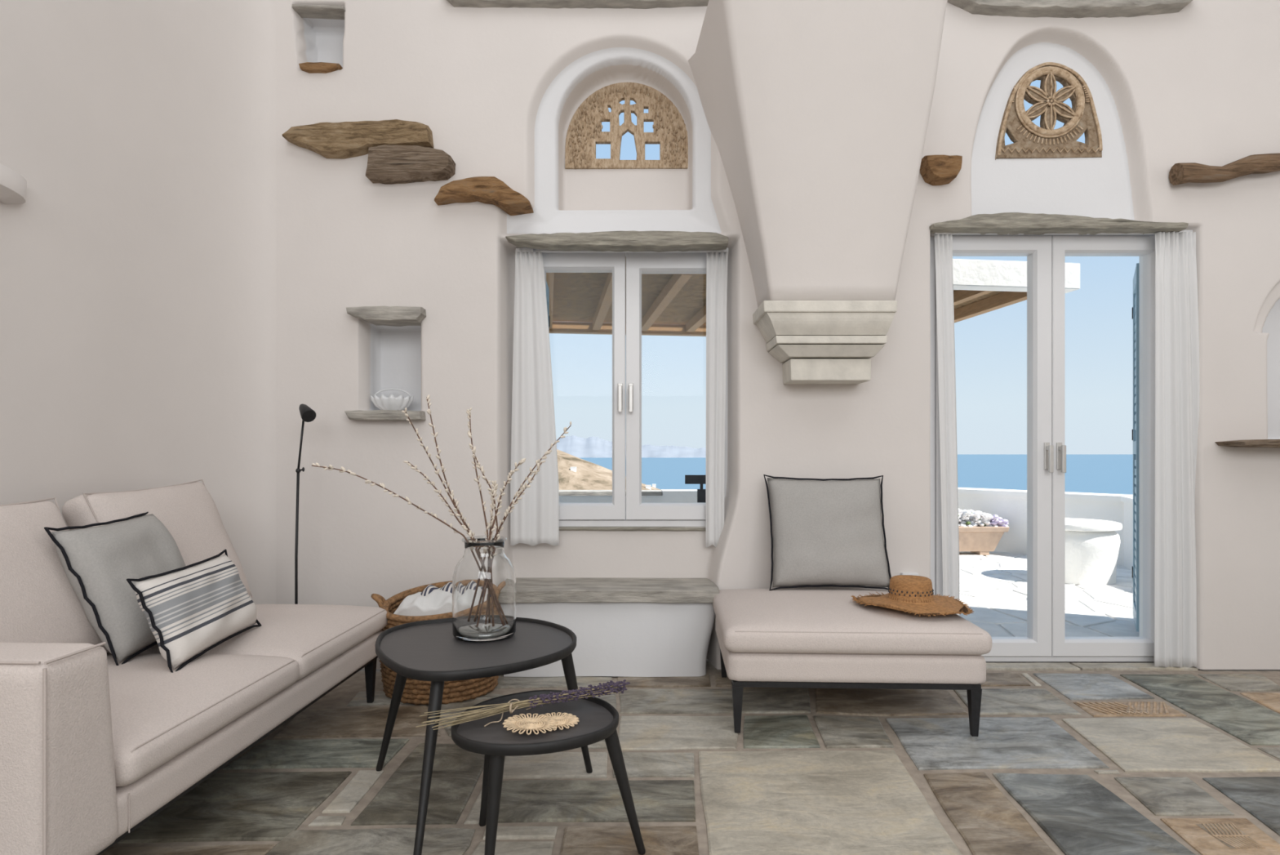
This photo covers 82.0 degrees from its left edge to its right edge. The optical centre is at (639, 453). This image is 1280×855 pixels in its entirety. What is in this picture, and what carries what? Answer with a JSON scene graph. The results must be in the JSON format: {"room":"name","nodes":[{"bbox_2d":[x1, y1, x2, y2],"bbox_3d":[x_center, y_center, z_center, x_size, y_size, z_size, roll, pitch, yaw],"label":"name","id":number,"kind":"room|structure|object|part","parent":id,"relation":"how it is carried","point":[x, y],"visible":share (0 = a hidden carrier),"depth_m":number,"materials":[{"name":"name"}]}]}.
{"room":"living room","nodes":[
{"label":"living room","id":0,"kind":"room"},
{"bbox_2d":[0,0,275,604],"bbox_3d":[-1.950,-1.420,0.390,0.260,5.000,6.580,0,0,0],"label":"wall","id":1,"kind":"structure","parent":0,"point":[138,259],"depth_m":3.06,"materials":[{"name":"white paint"}]},
{"bbox_2d":[0,163,26,204],"bbox_3d":[-2.033,-0.855,2.240,0.102,0.091,0.460,0,0,0],"label":"wall sconce","id":2,"kind":"object","parent":1,"relation":"attached to","point":[12,184],"visible":1,"depth_m":2.35,"materials":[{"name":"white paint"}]},
{"bbox_2d":[100,658,1279,854],"bbox_3d":[1.075,1.127,0.450,6.750,0.106,7.000,0,0,0],"label":"floor","id":3,"kind":"structure","parent":0,"point":[1065,757],"depth_m":2.46,"materials":[{"name":"tile"}]},
{"bbox_2d":[0,479,387,854],"bbox_3d":[-1.581,0.595,2.373,0.888,0.970,1.818,0,0,2],"label":"sofa","id":4,"kind":"object","parent":3,"relation":"on","point":[93,748],"visible":0.66,"depth_m":2.01,"materials":[{"name":"fabric"}]},
{"bbox_2d":[0,500,108,652],"bbox_3d":[-1.841,0.409,2.062,0.333,0.518,0.681,0,0,2],"label":"cushion","id":5,"kind":"object","parent":4,"relation":"on","point":[39,603],"depth_m":2.14,"materials":[{"name":"fabric"}]},
{"bbox_3d":[-1.613,0.647,1.577,0.880,0.465,0.222,0,0,2],"label":"armrest","id":6,"kind":"part","parent":4,"relation":"part of","materials":[{"name":"fabric"}]},
{"bbox_2d":[44,511,186,665],"bbox_3d":[-1.673,0.423,2.447,0.358,0.516,0.545,0,0,-3],"label":"throw cushion","id":7,"kind":"object","parent":4,"relation":"on","point":[97,562],"visible":0.78,"depth_m":2.27,"materials":[{"name":"grey fabric"}]},
{"bbox_2d":[62,480,249,595],"bbox_3d":[-1.810,0.395,2.822,0.328,0.554,0.683,0,0,2],"label":"cushion","id":8,"kind":"object","parent":4,"relation":"on","point":[188,510],"depth_m":2.79,"materials":[{"name":"fabric"}]},
{"bbox_2d":[126,548,261,672],"bbox_3d":[-1.436,0.498,2.415,0.260,0.354,0.589,0,0,-4],"label":"lumbar cushion","id":9,"kind":"object","parent":4,"relation":"on","point":[187,611],"visible":1,"depth_m":2.28,"materials":[{"name":"fabric"}]},
{"bbox_2d":[106,653,298,786],"bbox_3d":[-1.522,0.703,2.087,0.749,0.140,0.805,0,0,2],"label":"seat cushion","id":10,"kind":"object","parent":4,"relation":"on","point":[161,717],"depth_m":2.01,"materials":[{"name":"fabric"}]},
{"bbox_3d":[-1.566,0.886,2.369,0.770,0.019,1.750,0,0,2],"label":"rail","id":11,"kind":"part","parent":4,"relation":"part of","materials":[{"name":"beige fabric"}]},
{"bbox_2d":[106,604,387,679],"bbox_3d":[-1.494,0.703,2.878,0.749,0.140,0.803,0,0,2],"label":"seat cushion","id":12,"kind":"object","parent":4,"relation":"on","point":[317,637],"depth_m":2.74,"materials":[{"name":"fabric"}]},
{"bbox_3d":[-1.172,0.987,3.201,0.040,0.186,0.040,0,0,2],"label":"leg","id":13,"kind":"part","parent":4,"relation":"part of","materials":[{"name":"black wood"}]},
{"bbox_2d":[294,403,315,604],"bbox_3d":[-1.597,0.425,3.420,0.221,1.310,0.220,0,0,0],"label":"floor lamp","id":14,"kind":"object","parent":3,"relation":"on","point":[308,415],"visible":0.55,"depth_m":3.41,"materials":[{"name":"black metal"}]},
{"bbox_3d":[-1.572,-0.049,3.415,0.043,0.260,0.010,0,0,18],"label":"arm","id":15,"kind":"part","parent":14,"relation":"part of","materials":[{"name":"black metal"}]},
{"bbox_2d":[370,580,498,704],"bbox_3d":[-0.915,0.838,3.400,0.630,0.489,0.532,0,0,0],"label":"wicker basket","id":16,"kind":"object","parent":3,"relation":"on","point":[415,691],"visible":0.2,"depth_m":3.20,"materials":[{"name":"brown wicker"}]},
{"bbox_3d":[-1.190,0.689,3.377,0.080,0.098,0.087,0,0,0],"label":"handle","id":17,"kind":"part","parent":16,"relation":"part of","materials":[{"name":"brown wicker"}]},
{"bbox_2d":[393,589,452,615],"bbox_3d":[-0.911,0.758,3.316,0.404,0.283,0.271,0,0,0],"label":"throw","id":18,"kind":"object","parent":16,"relation":"in","point":[438,601],"visible":0.41,"depth_m":3.21,"materials":[{"name":"fabric"}]},
{"bbox_2d":[420,582,452,595],"bbox_3d":[-0.895,0.674,3.480,0.400,0.131,0.220,0,0,0],"label":"striped blanket","id":19,"kind":"object","parent":16,"relation":"in","point":[448,586],"visible":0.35,"depth_m":3.42,"materials":[{"name":"white fabric"}]},
{"bbox_2d":[374,617,592,854],"bbox_3d":[-0.530,0.845,2.344,0.739,0.470,0.837,0,0,0],"label":"coffee table","id":20,"kind":"object","parent":3,"relation":"on","point":[427,650],"visible":0.88,"depth_m":2.31,"materials":[{"name":"black wood"}]},
{"bbox_3d":[-0.820,0.855,2.465,0.186,0.450,0.037,0,0,36],"label":"leg","id":21,"kind":"part","parent":20,"relation":"part of","materials":[{"name":"black wood"}]},
{"bbox_3d":[-0.585,0.854,2.041,0.037,0.452,0.232,0,0,0],"label":"leg","id":22,"kind":"part","parent":20,"relation":"part of","materials":[{"name":"black wood"}]},
{"bbox_2d":[452,535,515,641],"bbox_3d":[-0.530,0.455,2.510,0.214,0.334,0.214,0,0,0],"label":"glass vase","id":23,"kind":"object","parent":20,"relation":"on","point":[484,579],"visible":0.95,"depth_m":2.43,"materials":[{"name":"clear glass"}]},
{"bbox_2d":[311,462,468,542],"bbox_3d":[-0.744,0.306,2.414,0.555,0.554,0.259,0,0,0],"label":"branch","id":24,"kind":"object","parent":23,"relation":"in","point":[331,467],"visible":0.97,"depth_m":2.38,"materials":[{"name":"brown plant"}]},
{"bbox_2d":[403,460,468,534],"bbox_3d":[-0.646,0.304,2.546,0.385,0.557,0.132,0,0,0],"label":"branch","id":25,"kind":"object","parent":23,"relation":"in","point":[409,464],"visible":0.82,"depth_m":2.57,"materials":[{"name":"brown plant"}]},
{"bbox_2d":[401,407,473,542],"bbox_3d":[-0.615,0.217,2.458,0.331,0.732,0.111,0,0,0],"label":"branch","id":26,"kind":"object","parent":23,"relation":"in","point":[464,526],"visible":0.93,"depth_m":2.45,"materials":[{"name":"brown plant"}]},
{"bbox_2d":[426,394,477,542],"bbox_3d":[-0.596,0.190,2.509,0.281,0.786,0.067,0,0,0],"label":"branch","id":27,"kind":"object","parent":23,"relation":"in","point":[428,411],"visible":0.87,"depth_m":2.52,"materials":[{"name":"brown plant"}]},
{"bbox_2d":[466,407,489,541],"bbox_3d":[-0.557,0.211,2.541,0.093,0.742,0.051,0,0,0],"label":"branch","id":28,"kind":"object","parent":23,"relation":"in","point":[468,412],"visible":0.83,"depth_m":2.53,"materials":[{"name":"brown plant"}]},
{"bbox_2d":[471,448,500,542],"bbox_3d":[-0.525,0.282,2.501,0.102,0.602,0.106,0,0,0],"label":"branch","id":29,"kind":"object","parent":23,"relation":"in","point":[492,493],"visible":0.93,"depth_m":2.48,"materials":[{"name":"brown plant"}]},
{"bbox_2d":[487,480,497,542],"bbox_3d":[-0.507,0.338,2.531,0.037,0.488,0.130,0,0,0],"label":"branch","id":30,"kind":"object","parent":23,"relation":"in","point":[494,485],"visible":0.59,"depth_m":2.54,"materials":[{"name":"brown plant"}]},
{"bbox_2d":[487,457,525,542],"bbox_3d":[-0.489,0.299,2.489,0.221,0.568,0.133,0,0,0],"label":"branch","id":31,"kind":"object","parent":23,"relation":"in","point":[509,478],"visible":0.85,"depth_m":2.46,"materials":[{"name":"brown plant"}]},
{"bbox_2d":[493,460,546,542],"bbox_3d":[-0.425,0.303,2.510,0.208,0.558,0.027,0,0,0],"label":"branch","id":32,"kind":"object","parent":23,"relation":"in","point":[530,480],"visible":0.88,"depth_m":2.51,"materials":[{"name":"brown plant"}]},
{"bbox_2d":[497,421,571,540],"bbox_3d":[-0.394,0.235,2.521,0.312,0.695,0.109,0,0,0],"label":"branch","id":33,"kind":"object","parent":23,"relation":"in","point":[548,451],"visible":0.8,"depth_m":2.54,"materials":[{"name":"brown plant"}]},
{"bbox_3d":[-0.212,0.856,2.445,0.038,0.449,0.148,0,0,36],"label":"leg","id":34,"kind":"part","parent":20,"relation":"part of","materials":[{"name":"black wood"}]},
{"bbox_2d":[450,689,645,854],"bbox_3d":[-0.240,0.894,1.998,0.509,0.372,0.422,0,0,0],"label":"coffee table","id":35,"kind":"object","parent":3,"relation":"on","point":[598,719],"visible":0.84,"depth_m":1.92,"materials":[{"name":"black wood"}]},
{"bbox_3d":[-0.430,0.905,2.108,0.038,0.350,0.106,0,0,-35],"label":"leg","id":36,"kind":"part","parent":35,"relation":"part of","materials":[{"name":"black wood"}]},
{"bbox_3d":[-0.363,0.906,1.823,0.037,0.348,0.074,0,0,26],"label":"leg","id":37,"kind":"part","parent":35,"relation":"part of","materials":[{"name":"black wood"}]},
{"bbox_2d":[415,679,630,729],"bbox_3d":[-0.301,0.690,2.012,0.544,0.058,0.320,0,0,0],"label":"bunch","id":38,"kind":"object","parent":35,"relation":"on","point":[605,688],"visible":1,"depth_m":2.02,"materials":[{"name":"plant"}]},
{"bbox_2d":[536,711,579,730],"bbox_3d":[-0.225,0.713,1.960,0.127,0.009,0.128,0,0,0],"label":"coaster","id":39,"kind":"object","parent":35,"relation":"on","point":[566,719],"visible":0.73,"depth_m":1.97,"materials":[{"name":"beige wicker"}]},
{"bbox_2d":[502,712,558,734],"bbox_3d":[-0.285,0.704,1.920,0.145,0.014,0.146,0,0,0],"label":"coaster","id":40,"kind":"object","parent":39,"relation":"on","point":[525,723],"visible":1,"depth_m":1.92,"materials":[{"name":"beige wicker"}]},
{"bbox_3d":[-0.044,0.905,1.981,0.118,0.351,0.040,0,0,0],"label":"leg","id":41,"kind":"part","parent":35,"relation":"part of","materials":[{"name":"black wood"}]},
{"bbox_2d":[503,577,719,676],"bbox_3d":[-0.142,0.868,3.705,1.060,0.425,0.370,0,0,0],"label":"window bench","id":42,"kind":"object","parent":3,"relation":"on","point":[622,626],"visible":0.76,"depth_m":3.57,"materials":[{"name":"white paint"}]},
{"bbox_2d":[712,588,991,736],"bbox_3d":[0.844,0.857,3.205,1.013,0.447,0.843,0,0,2],"label":"ottoman","id":43,"kind":"object","parent":3,"relation":"on","point":[779,637],"visible":0.87,"depth_m":2.81,"materials":[{"name":"fabric"}]},
{"bbox_3d":[0.406,0.988,3.558,0.042,0.184,0.042,0,0,2],"label":"leg","id":44,"kind":"part","parent":43,"relation":"part of","materials":[{"name":"black metal"}]},
{"bbox_3d":[0.378,0.988,2.858,0.042,0.184,0.042,0,0,2],"label":"leg","id":45,"kind":"part","parent":43,"relation":"part of","materials":[{"name":"black wood"}]},
{"bbox_2d":[763,474,891,590],"bbox_3d":[0.897,0.373,3.518,0.594,0.595,0.338,0,0,-1],"label":"throw cushion","id":46,"kind":"object","parent":43,"relation":"on","point":[826,533],"visible":1,"depth_m":3.45,"materials":[{"name":"grey fabric"}]},
{"bbox_2d":[712,588,991,654],"bbox_3d":[0.844,0.701,3.205,1.013,0.135,0.843,0,0,2],"label":"seat cushion","id":47,"kind":"object","parent":43,"relation":"on","point":[751,621],"depth_m":2.83,"materials":[{"name":"fabric"}]},
{"bbox_3d":[0.844,0.890,3.191,0.940,0.020,0.742,0,0,2],"label":"rail","id":48,"kind":"part","parent":43,"relation":"part of","materials":[{"name":"black metal"}]},
{"bbox_2d":[851,574,973,616],"bbox_3d":[1.125,0.579,3.060,0.483,0.126,0.448,0,0,0],"label":"straw hat","id":49,"kind":"object","parent":43,"relation":"on","point":[910,593],"visible":1,"depth_m":2.99,"materials":[{"name":"brown wicker"}]},
{"bbox_3d":[1.126,0.559,3.060,0.184,0.086,0.171,0,0,0],"label":"crown","id":50,"kind":"part","parent":49,"relation":"part of","materials":[{"name":"brown wicker"}]},
{"bbox_3d":[1.281,0.988,2.822,0.042,0.184,0.042,0,0,2],"label":"leg","id":51,"kind":"part","parent":43,"relation":"part of","materials":[{"name":"black metal"}]},
{"bbox_2d":[275,0,1279,669],"bbox_3d":[1.240,-0.795,3.809,6.120,3.750,0.272,0,0,0],"label":"wall","id":52,"kind":"structure","parent":0,"point":[499,91],"depth_m":3.68,"materials":[{"name":"paint"}]},
{"bbox_2d":[292,4,345,19],"bbox_3d":[-1.603,-2.223,3.706,0.262,0.028,0.097,0,0,0],"label":"lintel","id":53,"kind":"object","parent":52,"relation":"attached to","point":[313,11],"visible":0.95,"depth_m":3.69,"materials":[{"name":"grey stone"}]},
{"bbox_2d":[298,62,342,73],"bbox_3d":[-1.596,-1.922,3.741,0.204,0.045,0.187,0,0,0],"label":"sill","id":54,"kind":"structure","parent":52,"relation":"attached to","point":[308,67],"depth_m":3.65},
{"bbox_2d":[282,119,434,159],"bbox_3d":[-1.395,-1.554,3.673,0.729,0.168,0.175,0,0,0],"label":"stone","id":55,"kind":"object","parent":52,"relation":"attached to","point":[344,140],"depth_m":3.60,"materials":[{"name":"brown stone"}]},
{"bbox_2d":[344,409,426,421],"bbox_3d":[-1.258,-0.188,3.755,0.376,0.052,0.329,0,0,0],"label":"sill","id":56,"kind":"structure","parent":52,"relation":"attached to","point":[358,415],"depth_m":3.60,"materials":[{"name":"grey stone"}]},
{"bbox_2d":[370,387,413,410],"bbox_3d":[-1.279,-0.277,3.800,0.221,0.120,0.162,0,0,0],"label":"glass bowl","id":57,"kind":"object","parent":56,"relation":"on","point":[383,402],"visible":0.84,"depth_m":3.75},
{"bbox_3d":[-1.279,-0.311,3.800,0.196,0.050,0.009,0,0,0],"label":"handle","id":58,"kind":"part","parent":57,"relation":"part of","materials":[{"name":"white ceramic"}]},
{"bbox_2d":[346,306,426,326],"bbox_3d":[-1.255,-0.686,3.675,0.376,0.076,0.170,0,0,0],"label":"lintel","id":59,"kind":"object","parent":52,"relation":"attached to","point":[394,316],"visible":0.98,"depth_m":3.60,"materials":[{"name":"grey stone"}]},
{"bbox_2d":[365,144,455,184],"bbox_3d":[-1.129,-1.425,3.652,0.413,0.160,0.195,0,0,0],"label":"stone","id":60,"kind":"object","parent":52,"relation":"attached to","point":[386,164],"depth_m":3.57,"materials":[{"name":"brown stone"}]},
{"bbox_2d":[434,176,533,215],"bbox_3d":[-0.776,-1.286,3.673,0.470,0.152,0.174,0,0,0],"label":"stone","id":61,"kind":"object","parent":52,"relation":"attached to","point":[492,190],"depth_m":3.60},
{"bbox_2d":[446,0,708,8],"bbox_3d":[-0.267,-2.249,3.712,1.416,0.052,0.216,0,0,0],"label":"lintel","id":62,"kind":"object","parent":52,"relation":"attached to","point":[553,4],"visible":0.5,"depth_m":3.65,"materials":[{"name":"grey stone"}]},
{"bbox_2d":[505,231,728,252],"bbox_3d":[-0.114,-1.063,3.683,1.108,0.083,0.114,0,0,0],"label":"lintel","id":63,"kind":"object","parent":52,"relation":"attached to","point":[607,241],"visible":1,"depth_m":3.64,"materials":[{"name":"stone"}]},
{"bbox_2d":[515,247,728,530],"bbox_3d":[-0.088,-0.359,3.868,1.106,1.532,0.155,0,0,0],"label":"window","id":64,"kind":"structure","parent":52,"relation":"in","point":[606,516],"depth_m":3.86,"materials":[{"name":"white paint"}]},
{"bbox_2d":[510,248,559,545],"bbox_3d":[-0.546,-0.287,3.798,0.252,1.529,0.036,0,0,0],"label":"curtain","id":65,"kind":"object","parent":64,"relation":"hanging from","point":[535,519],"visible":0.96,"depth_m":3.80,"materials":[{"name":"white fabric"}]},
{"bbox_3d":[-0.335,-0.369,3.901,0.516,1.437,0.079,0,0,0],"label":"sash frame","id":66,"kind":"part","parent":64,"relation":"part of","materials":[{"name":"white paint"}]},
{"bbox_3d":[-0.104,-0.290,3.836,0.026,0.155,0.051,0,0,0],"label":"handle","id":67,"kind":"part","parent":64,"relation":"part of","materials":[{"name":"metal"}]},
{"bbox_3d":[-0.092,-1.049,3.801,1.097,0.020,0.022,0,0,0],"label":"curtain rail","id":68,"kind":"part","parent":64,"relation":"part of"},
{"bbox_3d":[-0.048,-0.290,3.836,0.026,0.155,0.051,0,0,0],"label":"handle","id":69,"kind":"part","parent":64,"relation":"part of","materials":[{"name":"metal"}]},
{"bbox_3d":[-0.049,0.396,3.886,0.804,0.020,0.058,0,0,0],"label":"sill","id":70,"kind":"part","parent":64,"relation":"part of","materials":[{"name":"stone"}]},
{"bbox_3d":[0.177,-0.369,3.901,0.502,1.437,0.079,0,0,0],"label":"sash frame","id":71,"kind":"part","parent":64,"relation":"part of","materials":[{"name":"white paint"}]},
{"bbox_2d":[705,251,728,546],"bbox_3d":[0.398,-0.281,3.808,0.114,1.539,0.030,0,0,0],"label":"curtain","id":72,"kind":"object","parent":64,"relation":"hanging from","point":[716,262],"visible":0.99,"depth_m":3.81,"materials":[{"name":"white fabric"}]},
{"bbox_2d":[564,82,688,168],"bbox_3d":[-0.067,-1.748,3.937,0.667,0.463,0.048,0,0,0],"label":"window grille","id":73,"kind":"object","parent":52,"relation":"in","point":[584,131],"visible":1,"depth_m":3.92,"materials":[{"name":"stone"}]},
{"bbox_2d":[688,0,947,307],"bbox_3d":[0.801,-1.334,3.409,1.120,1.260,0.882,0,0,0],"label":"hood","id":74,"kind":"object","parent":52,"relation":"attached to","point":[817,112],"depth_m":3.22,"materials":[{"name":"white paint"}]},
{"bbox_2d":[752,300,897,384],"bbox_3d":[0.871,-0.522,3.540,0.623,0.353,0.378,0,0,2],"label":"corbel","id":75,"kind":"object","parent":52,"relation":"attached to","point":[818,342],"visible":0.95,"depth_m":3.41,"materials":[{"name":"white stone"}]},
{"bbox_3d":[0.875,-0.597,3.546,0.600,0.095,0.366,0,0,2],"label":"cove moulding","id":76,"kind":"part","parent":75,"relation":"part of","materials":[{"name":"stone"}]},
{"bbox_3d":[0.890,-0.480,3.570,0.507,0.051,0.315,0,0,2],"label":"moulding","id":77,"kind":"part","parent":75,"relation":"part of","materials":[{"name":"stone"}]},
{"bbox_2d":[900,572,918,575],"bbox_3d":[1.343,0.644,3.675,0.082,0.100,0.049,0,0,0],"label":"wall socket","id":78,"kind":"object","parent":52,"relation":"attached to","point":[901,573],"visible":0.24,"depth_m":3.65,"materials":[{"name":"white paint"}]},
{"bbox_2d":[920,155,962,186],"bbox_3d":[1.482,-1.397,3.655,0.183,0.119,0.169,0,0,0],"label":"stone","id":79,"kind":"object","parent":52,"relation":"attached to","point":[935,170],"depth_m":3.58,"materials":[{"name":"brown stone"}]},
{"bbox_2d":[929,235,1155,661],"bbox_3d":[2.127,-0.042,3.803,1.275,2.236,0.135,0,0,0],"label":"door","id":80,"kind":"structure","parent":52,"relation":"in","point":[1046,640],"depth_m":3.79,"materials":[{"name":"white paint"}]},
{"bbox_3d":[1.824,-0.039,3.825,0.594,2.168,0.079,0,0,0],"label":"sash frame","id":81,"kind":"part","parent":80,"relation":"part of","materials":[{"name":"white paint"}]},
{"bbox_3d":[2.090,0.021,3.760,0.026,0.155,0.051,0,0,0],"label":"handle","id":82,"kind":"part","parent":80,"relation":"part of","materials":[{"name":"metal"}]},
{"bbox_3d":[2.155,0.021,3.760,0.026,0.155,0.051,0,0,0],"label":"handle","id":83,"kind":"part","parent":80,"relation":"part of","materials":[{"name":"metal"}]},
{"bbox_3d":[2.426,-0.039,3.825,0.604,2.168,0.079,0,0,0],"label":"sash frame","id":84,"kind":"part","parent":80,"relation":"part of","materials":[{"name":"white paint"}]},
{"bbox_2d":[995,62,1102,159],"bbox_3d":[2.097,-1.754,3.777,0.546,0.497,0.065,0,0,0],"label":"air vent","id":85,"kind":"object","parent":52,"relation":"in","point":[1029,140],"visible":1,"depth_m":3.76,"materials":[{"name":"ceramic"}]},
{"bbox_2d":[928,212,1188,235],"bbox_3d":[2.082,-1.153,3.682,1.270,0.087,0.115,0,0,0],"label":"lintel","id":86,"kind":"object","parent":52,"relation":"attached to","point":[1005,223],"visible":1,"depth_m":3.64,"materials":[{"name":"stone"}]},
{"bbox_2d":[933,230,1192,235],"bbox_3d":[2.157,-1.122,3.736,1.325,0.020,0.022,0,0,0],"label":"rail","id":87,"kind":"object","parent":52,"relation":"attached to","point":[1188,231],"visible":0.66,"depth_m":3.73,"materials":[{"name":"white paint"}]},
{"bbox_2d":[934,234,959,615],"bbox_3d":[1.562,-0.017,3.744,0.135,2.220,0.028,0,0,0],"label":"curtain","id":88,"kind":"object","parent":87,"relation":"hanging from","point":[943,243],"visible":0.84,"depth_m":3.74,"materials":[{"name":"white fabric"}]},
{"bbox_2d":[1154,231,1199,667],"bbox_3d":[2.715,-0.014,3.699,0.246,2.193,0.042,0,0,0],"label":"curtain","id":89,"kind":"object","parent":87,"relation":"hanging from","point":[1176,300],"visible":1,"depth_m":3.70,"materials":[{"name":"white fabric"}]},
{"bbox_2d":[946,0,1192,18],"bbox_3d":[2.135,-2.219,3.693,1.239,0.090,0.215,0,0,0],"label":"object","id":90,"kind":"object","parent":52,"relation":"attached to","point":[1077,9],"visible":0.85,"depth_m":3.61,"materials":[{"name":"grey stone"}]},
{"bbox_2d":[1168,153,1279,185],"bbox_3d":[3.155,-1.412,3.620,1.045,0.183,0.104,0,0,0],"label":"wooden beam","id":91,"kind":"structure","parent":52,"relation":"attached to","point":[1188,172],"depth_m":3.59,"materials":[{"name":"brown wood"}]},
{"bbox_2d":[1214,439,1279,448],"bbox_3d":[3.336,-0.049,3.725,0.919,0.045,0.430,0,0,0],"label":"niche ledge","id":92,"kind":"object","parent":52,"relation":"attached to","point":[1275,443],"visible":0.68,"depth_m":3.52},
{"label":"wall","id":93,"kind":"structure","parent":0,"visible":0},
{"bbox_2d":[546,280,550,331],"bbox_3d":[-0.608,-0.360,4.596,0.072,1.440,0.514,0,0,0],"label":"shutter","id":94,"kind":"object","parent":93,"relation":"attached to","point":[547,286],"visible":0.02,"depth_m":4.77,"materials":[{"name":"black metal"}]},
{"bbox_2d":[625,252,1142,636],"bbox_3d":[1.135,-0.120,4.110,3.670,2.400,0.420,0,0,0],"label":"trim","id":95,"kind":"structure","parent":93,"relation":"attached to","point":[1140,257],"depth_m":4.30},
{"bbox_2d":[1132,262,1139,631],"bbox_3d":[3.080,-0.035,4.546,0.305,2.170,0.454,0,0,0],"label":"shutter","id":96,"kind":"object","parent":93,"relation":"attached to","point":[1135,308],"visible":0.56,"depth_m":4.34,"materials":[{"name":"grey wood"}]},
{"label":"outside","id":97,"kind":"structure","parent":0,"visible":0},
{"bbox_2d":[556,448,660,489],"bbox_3d":[-80.000,44.728,600.000,680.000,200.914,560.000,0,0,0],"label":"hill","id":98,"kind":"structure","parent":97,"point":[588,475],"depth_m":530.02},
{"bbox_2d":[570,466,576,471],"bbox_3d":[-47.750,12.014,528.000,4.200,4.700,4.200,0,0,0],"label":"house","id":99,"kind":"structure","parent":98,"relation":"on","point":[573,468],"depth_m":526.02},
{"bbox_2d":[645,484,651,489],"bbox_3d":[6.330,26.512,560.000,4.400,4.700,4.200,0,0,0],"label":"house","id":100,"kind":"structure","parent":98,"relation":"on","point":[648,486],"depth_m":558.03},
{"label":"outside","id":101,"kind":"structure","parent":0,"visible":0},
{"bbox_2d":[555,435,706,457],"bbox_3d":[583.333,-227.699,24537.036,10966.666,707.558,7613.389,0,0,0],"label":"island","id":102,"kind":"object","parent":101,"point":[591,446],"visible":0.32,"depth_m":8883.94,"materials":[{"name":"stone"}]},
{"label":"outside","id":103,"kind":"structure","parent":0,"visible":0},
{"bbox_2d":[577,453,1133,494],"bbox_3d":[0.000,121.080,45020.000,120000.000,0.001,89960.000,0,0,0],"label":"sea","id":104,"kind":"structure","parent":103,"point":[1110,473],"depth_m":5137.87,"materials":[{"name":"blue liquid"}]},
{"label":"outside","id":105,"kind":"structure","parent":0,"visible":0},
{"bbox_2d":[959,550,1139,636],"bbox_3d":[0.250,1.185,6.650,14.500,0.190,4.700,0,0,0],"label":"terrace","id":106,"kind":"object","parent":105,"point":[994,584],"visible":0.17,"depth_m":5.49,"materials":[{"name":"tile"}]},
{"bbox_2d":[684,475,706,502],"bbox_3d":[0.690,0.637,6.003,0.620,0.910,0.485,0,0,0],"label":"garden chair","id":107,"kind":"object","parent":106,"relation":"on","point":[689,479],"visible":0.13,"depth_m":6.20,"materials":[{"name":"black metal"}]},
{"bbox_3d":[0.520,0.697,6.220,0.070,0.790,0.050,0,0,0],"label":"leg","id":108,"kind":"part","parent":107,"relation":"part of","materials":[{"name":"black metal"}]},
{"bbox_2d":[546,256,1079,336],"bbox_3d":[-0.674,-0.134,6.069,7.622,2.452,3.445,0,0,0],"label":"pergola","id":109,"kind":"object","parent":106,"relation":"on","point":[676,303],"visible":0.23,"depth_m":5.96,"materials":[{"name":"wood"}]},
{"bbox_2d":[559,487,1133,569],"bbox_3d":[-0.450,0.797,6.863,11.103,0.765,4.986,0,0,0],"label":"wall","id":110,"kind":"structure","parent":106,"relation":"on","point":[1010,504],"depth_m":8.05,"materials":[{"name":"white paint"}]},
{"bbox_2d":[958,508,1008,555],"bbox_3d":[3.417,0.846,8.020,1.105,0.492,0.397,0,0,0],"label":"flower planter","id":111,"kind":"object","parent":106,"relation":"on","point":[980,533],"visible":0.34,"depth_m":7.87,"materials":[{"name":"ceramic"}]},
{"bbox_2d":[1065,517,1122,585],"bbox_3d":[3.780,0.841,6.420,0.720,0.503,0.720,0,0,0],"label":"flower pot","id":112,"kind":"object","parent":106,"relation":"on","point":[1091,545],"visible":0.6,"depth_m":6.12,"materials":[{"name":"white ceramic"}]}
]}

